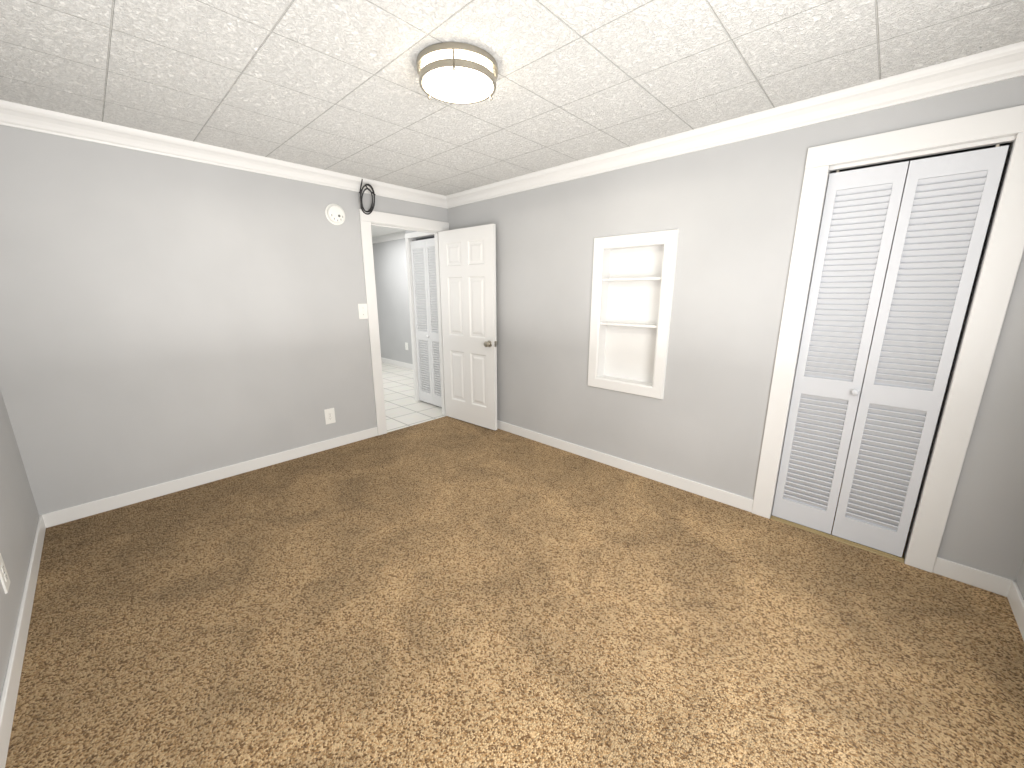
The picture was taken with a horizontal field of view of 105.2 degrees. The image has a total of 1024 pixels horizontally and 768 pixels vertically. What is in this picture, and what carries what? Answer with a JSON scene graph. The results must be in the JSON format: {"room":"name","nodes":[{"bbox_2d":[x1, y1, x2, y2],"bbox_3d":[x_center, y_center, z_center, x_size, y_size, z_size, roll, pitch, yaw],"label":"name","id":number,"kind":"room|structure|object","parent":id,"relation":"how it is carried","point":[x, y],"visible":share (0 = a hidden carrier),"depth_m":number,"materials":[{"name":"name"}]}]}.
{"room":"empty bedroom","nodes":[
{"label":"empty bedroom","id":0,"kind":"room"},
{"bbox_2d":[0,390,38,699],"bbox_3d":[-1.314,0.018,0.621,4.196,2.430,0.110,12,18,42],"label":"wall","id":1,"kind":"structure","parent":0,"point":[19,515],"depth_m":1.83,"materials":[{"name":"grey paint"}]},
{"bbox_2d":[0,553,9,593],"bbox_3d":[-1.999,0.743,1.539,0.086,0.136,0.009,12,18,42],"label":"outlet","id":2,"kind":"object","parent":1,"relation":"attached to","point":[4,579],"visible":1,"depth_m":1.53,"materials":[{"name":"white plastic"}]},
{"bbox_2d":[0,513,51,767],"bbox_3d":[-1.312,1.140,0.968,4.086,0.088,0.012,12,18,42],"label":"baseboard","id":3,"kind":"structure","parent":1,"relation":"attached to","point":[8,700],"depth_m":1.49,"materials":[{"name":"white wood"}]},
{"bbox_2d":[0,125,447,514],"bbox_3d":[-1.380,-0.682,3.607,0.110,2.430,4.480,12,18,42],"label":"wall","id":4,"kind":"structure","parent":0,"point":[163,319],"depth_m":2.59,"materials":[{"name":"grey paint"}]},
{"bbox_2d":[48,427,377,525],"bbox_3d":[-2.050,0.640,3.097,0.012,0.088,2.118,12,18,42],"label":"baseboard","id":5,"kind":"structure","parent":4,"relation":"attached to","point":[73,513],"depth_m":2.83,"materials":[{"name":"white wood"}]},
{"bbox_2d":[0,100,443,207],"bbox_3d":[-1.702,-1.591,2.901,0.078,0.098,2.940,12,18,42],"label":"crown molding","id":6,"kind":"structure","parent":4,"relation":"attached to","point":[16,115],"depth_m":2.50,"materials":[{"name":"white wood"}]},
{"bbox_2d":[324,408,335,423],"bbox_3d":[-1.619,0.286,3.484,0.009,0.136,0.086,12,18,42],"label":"outlet","id":7,"kind":"object","parent":4,"relation":"attached to","point":[330,416],"visible":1,"depth_m":3.48,"materials":[{"name":"white plastic"}]},
{"bbox_2d":[325,204,344,224],"bbox_3d":[-1.454,-1.406,3.241,0.043,0.164,0.164,12,18,42],"label":"smoke detector","id":8,"kind":"object","parent":4,"relation":"attached to","point":[335,214],"visible":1,"depth_m":3.22,"materials":[{"name":"white plastic"}]},
{"bbox_2d":[358,304,367,318],"bbox_3d":[-1.348,-0.659,3.552,0.017,0.136,0.086,12,18,42],"label":"switch plate","id":9,"kind":"object","parent":4,"relation":"attached to","point":[362,311],"visible":1,"depth_m":3.55,"materials":[{"name":"white plastic"}]},
{"bbox_2d":[359,179,375,214],"bbox_3d":[-1.249,-1.609,3.378,0.095,0.271,0.139,12,18,42],"label":"cord","id":10,"kind":"object","parent":4,"relation":"attached to","point":[370,210],"visible":1,"depth_m":3.36,"materials":[{"name":"black plastic"}]},
{"bbox_2d":[359,209,448,435],"bbox_3d":[-1.036,-0.593,4.000,0.148,2.075,0.964,12,18,42],"label":"door frame","id":11,"kind":"structure","parent":4,"relation":"attached to","point":[366,220],"depth_m":3.70,"materials":[{"name":"white wood"}]},
{"bbox_2d":[438,224,497,429],"bbox_3d":[-0.454,-0.543,3.990,0.772,1.960,0.154,11,17,39],"label":"door","id":12,"kind":"structure","parent":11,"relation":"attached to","point":[467,259],"depth_m":3.94,"materials":[{"name":"white paint"}]},
{"bbox_2d":[371,226,404,236],"bbox_3d":[-2.610,-2.356,5.615,4.890,0.050,2.770,12,18,42],"label":"ceiling","id":13,"kind":"structure","parent":0,"point":[377,231],"depth_m":6.43,"materials":[{"name":"white"}]},
{"bbox_2d":[372,238,412,363],"bbox_3d":[-1.977,-1.500,7.088,4.310,2.430,0.100,12,18,42],"label":"wall","id":14,"kind":"structure","parent":0,"point":[390,271],"depth_m":7.20,"materials":[{"name":"grey paint"}]},
{"bbox_2d":[372,231,405,243],"bbox_3d":[-2.017,-2.547,6.755,4.170,0.098,0.078,12,18,42],"label":"crown molding","id":15,"kind":"structure","parent":14,"relation":"attached to","point":[389,237],"depth_m":6.88,"materials":[{"name":"white wood"}]},
{"bbox_2d":[381,357,412,369],"bbox_3d":[-1.994,-0.350,7.295,4.170,0.098,0.012,12,18,42],"label":"baseboard","id":16,"kind":"structure","parent":14,"relation":"attached to","point":[397,363],"depth_m":7.47,"materials":[{"name":"white wood"}]},
{"bbox_2d":[405,230,439,400],"bbox_3d":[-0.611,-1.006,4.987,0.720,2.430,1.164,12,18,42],"label":"door frame","id":17,"kind":"structure","parent":0,"point":[408,231],"depth_m":4.77,"materials":[{"name":"white paint"}]},
{"bbox_2d":[411,238,441,406],"bbox_3d":[-0.985,-0.696,4.646,0.592,1.954,0.063,12,18,42],"label":"bifold door","id":18,"kind":"structure","parent":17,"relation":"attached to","point":[425,300],"depth_m":4.68,"materials":[{"name":"white paint"}]},
{"bbox_2d":[0,0,1023,195],"bbox_3d":[-0.248,-1.348,1.542,4.306,0.050,3.333,12,18,42],"label":"ceiling","id":19,"kind":"structure","parent":0,"point":[332,85],"depth_m":1.67,"materials":[{"name":"tile"}]},
{"bbox_2d":[416,42,497,103],"bbox_3d":[-0.231,-1.306,1.675,0.342,0.094,0.342,12,18,42],"label":"ceiling light","id":20,"kind":"object","parent":19,"relation":"attached to","point":[455,72],"visible":1,"depth_m":1.59,"materials":[{"name":"white glass"}]},
{"bbox_2d":[5,416,1023,767],"bbox_3d":[0.046,0.901,2.308,4.196,0.060,4.073,12,18,42],"label":"floor","id":21,"kind":"structure","parent":0,"point":[445,592],"depth_m":1.62,"materials":[{"name":"brown carpet"}]},
{"bbox_2d":[448,76,1023,580],"bbox_3d":[0.898,-0.517,2.902,4.196,2.430,0.110,12,18,42],"label":"wall","id":22,"kind":"structure","parent":0,"point":[730,212],"depth_m":2.51,"materials":[{"name":"grey paint"}]},
{"bbox_2d":[497,420,752,511],"bbox_3d":[0.434,0.542,3.514,3.035,0.088,0.012,12,18,42],"label":"baseboard","id":23,"kind":"structure","parent":22,"relation":"attached to","point":[744,503],"depth_m":3.00,"materials":[{"name":"white wood"}]},
{"bbox_2d":[588,229,678,399],"bbox_3d":[0.883,-0.502,2.906,0.627,1.146,0.121,12,18,42],"label":"niche shelf","id":24,"kind":"object","parent":22,"relation":"in","point":[632,288],"visible":1,"depth_m":2.93,"materials":[{"name":"white wood"}]},
{"bbox_2d":[444,41,1023,208],"bbox_3d":[0.794,-1.528,2.633,4.086,0.098,0.078,12,18,42],"label":"crown molding","id":25,"kind":"structure","parent":22,"relation":"attached to","point":[989,67],"depth_m":2.01,"materials":[{"name":"white wood"}]},
{"bbox_2d":[770,515,904,562],"bbox_3d":[1.845,0.876,2.259,0.600,0.011,0.064,12,18,42],"label":"threshold","id":26,"kind":"object","parent":22,"relation":"in","point":[850,543],"visible":0.9,"depth_m":2.22,"materials":[{"name":"beige"}]},
{"bbox_2d":[752,105,1023,572],"bbox_3d":[1.870,-0.108,2.055,0.640,2.020,0.110,12,18,42],"label":"door frame","id":27,"kind":"structure","parent":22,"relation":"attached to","point":[953,148],"depth_m":1.83,"materials":[{"name":"white wood"}]},
{"bbox_2d":[772,144,1008,556],"bbox_3d":[1.839,-0.088,2.032,0.584,1.964,0.063,12,18,42],"label":"bifold closet door","id":28,"kind":"structure","parent":22,"relation":"in","point":[942,212],"depth_m":1.99,"materials":[{"name":"white paint"}]},
{"bbox_2d":[802,142,1010,506],"bbox_3d":[2.162,-0.378,2.309,1.200,2.430,0.740,12,18,42],"label":"wall","id":29,"kind":"structure","parent":0,"point":[942,154],"depth_m":2.37,"materials":[{"name":"grey paint"}]},
{"bbox_2d":[1016,559,1023,598],"bbox_3d":[1.278,0.071,0.396,0.110,2.430,3.113,12,18,42],"label":"wall","id":30,"kind":"structure","parent":0,"point":[1020,580],"depth_m":1.75,"materials":[{"name":"grey paint"}]},
{"bbox_2d":[996,578,1023,639],"bbox_3d":[1.243,1.199,0.715,0.012,0.088,3.083,12,18,42],"label":"baseboard","id":31,"kind":"structure","parent":30,"relation":"attached to","point":[1009,588],"depth_m":1.73,"materials":[{"name":"white wood"}]},
{"label":"outside","id":32,"kind":"structure","parent":0,"visible":0},
{"bbox_2d":[382,362,445,432],"bbox_3d":[-2.570,0.004,6.131,5.000,0.060,2.770,12,18,42],"label":"floor","id":33,"kind":"structure","parent":32,"point":[404,408],"depth_m":4.96,"materials":[{"name":"tile"}]}
]}

